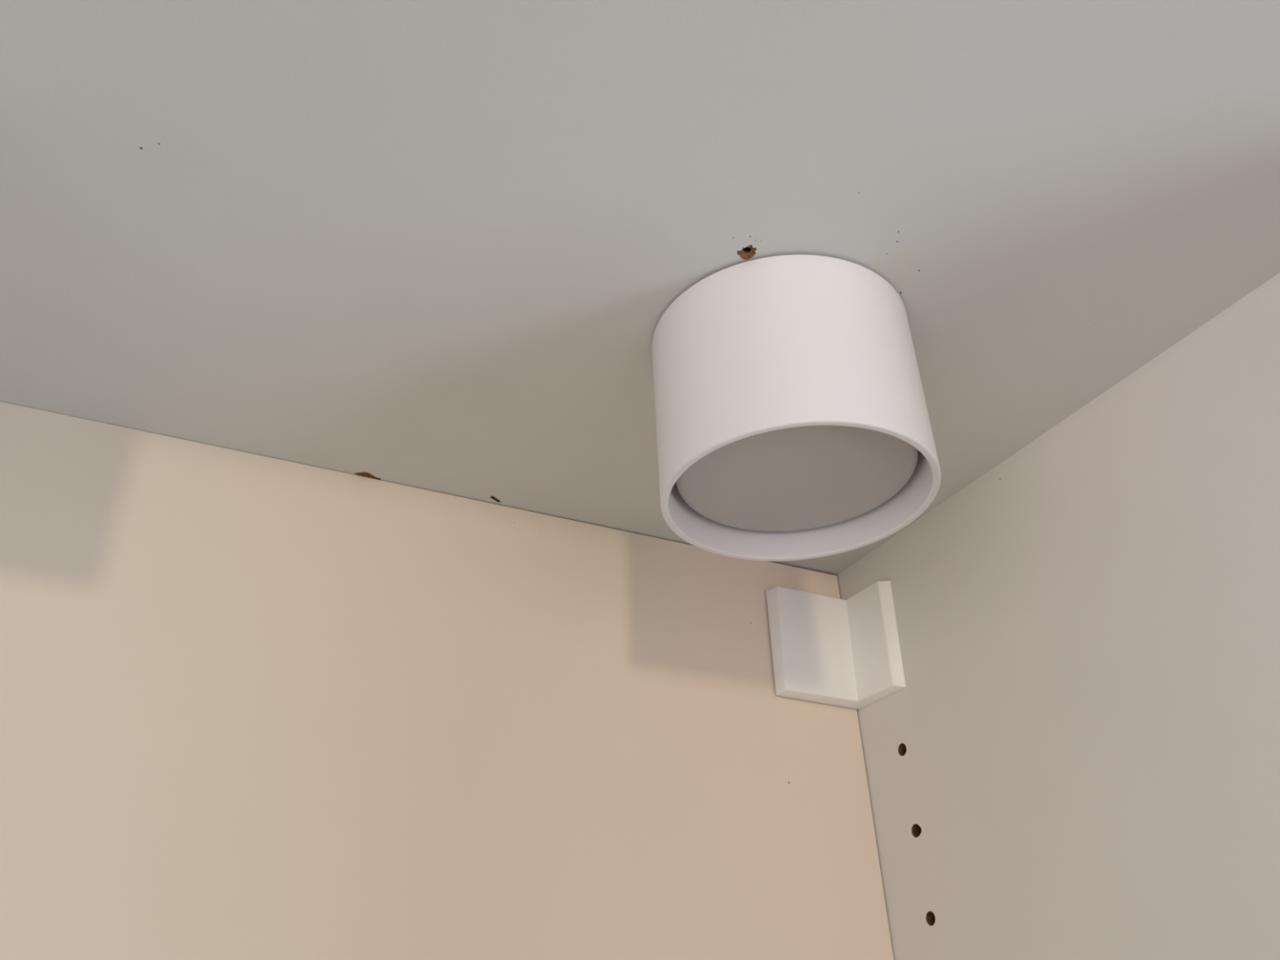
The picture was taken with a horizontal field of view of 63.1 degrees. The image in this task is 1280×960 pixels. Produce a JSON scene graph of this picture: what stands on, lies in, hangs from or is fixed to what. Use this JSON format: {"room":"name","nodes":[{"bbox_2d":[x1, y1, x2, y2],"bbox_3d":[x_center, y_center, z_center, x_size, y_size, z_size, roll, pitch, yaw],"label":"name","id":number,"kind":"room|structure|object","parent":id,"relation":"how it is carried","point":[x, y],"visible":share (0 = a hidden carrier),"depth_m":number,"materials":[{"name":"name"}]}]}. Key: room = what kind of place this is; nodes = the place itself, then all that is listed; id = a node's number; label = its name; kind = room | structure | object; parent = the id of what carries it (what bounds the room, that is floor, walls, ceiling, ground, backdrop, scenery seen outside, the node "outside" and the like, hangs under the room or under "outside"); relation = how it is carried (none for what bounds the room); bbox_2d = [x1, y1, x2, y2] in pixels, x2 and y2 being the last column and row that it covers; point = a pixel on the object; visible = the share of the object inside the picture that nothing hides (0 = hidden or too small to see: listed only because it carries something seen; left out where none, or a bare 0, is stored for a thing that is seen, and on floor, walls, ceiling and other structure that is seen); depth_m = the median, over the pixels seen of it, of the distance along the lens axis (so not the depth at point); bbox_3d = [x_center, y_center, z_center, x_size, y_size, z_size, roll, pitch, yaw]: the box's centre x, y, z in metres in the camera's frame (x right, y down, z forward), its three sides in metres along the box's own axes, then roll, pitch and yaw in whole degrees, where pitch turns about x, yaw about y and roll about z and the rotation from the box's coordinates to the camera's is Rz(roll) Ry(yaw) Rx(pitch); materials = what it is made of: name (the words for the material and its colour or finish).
{"room":"cabinet interior","nodes":[
{"label":"cabinet interior","id":0,"kind":"room"},
{"bbox_2d":[0,401,893,959],"bbox_3d":[-0.119,0.303,0.205,0.500,0.720,0.010,13,-34,-24],"label":"wall","id":1,"kind":"structure","parent":0,"point":[252,706],"depth_m":0.36,"materials":[{"name":"beige paint"}]},
{"bbox_2d":[766,580,906,709],"bbox_3d":[0.083,0.067,0.445,0.043,0.050,0.034,13,-34,-24],"label":"corner bracket","id":2,"kind":"object","parent":1,"relation":"attached to","point":[825,649],"visible":1,"depth_m":0.45,"materials":[{"name":"white plastic"}]},
{"bbox_2d":[0,0,1279,575],"bbox_3d":[-0.062,-0.086,0.276,0.532,0.016,0.330,13,-34,-24],"label":"ceiling","id":3,"kind":"structure","parent":0,"point":[444,246],"depth_m":0.28,"materials":[{"name":"white paint"}]},
{"bbox_2d":[652,254,941,560],"bbox_3d":[0.046,-0.020,0.322,0.082,0.059,0.082,13,-34,-24],"label":"ceiling light","id":4,"kind":"object","parent":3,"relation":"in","point":[793,420],"visible":1,"depth_m":0.30,"materials":[{"name":"metal"}]},
{"bbox_2d":[675,425,918,531],"bbox_3d":[0.046,-0.002,0.311,0.072,0.003,0.072,13,-34,-24],"label":"diffuser","id":5,"kind":"object","parent":4,"relation":"attached to","point":[729,477],"depth_m":0.31,"materials":[{"name":"white plastic"}]},
{"bbox_2d":[836,272,1279,959],"bbox_3d":[0.182,0.281,0.190,0.016,0.720,0.328,13,-34,-24],"label":"wall","id":6,"kind":"structure","parent":0,"point":[1077,756],"depth_m":0.34,"materials":[{"name":"white paint"}]}
]}

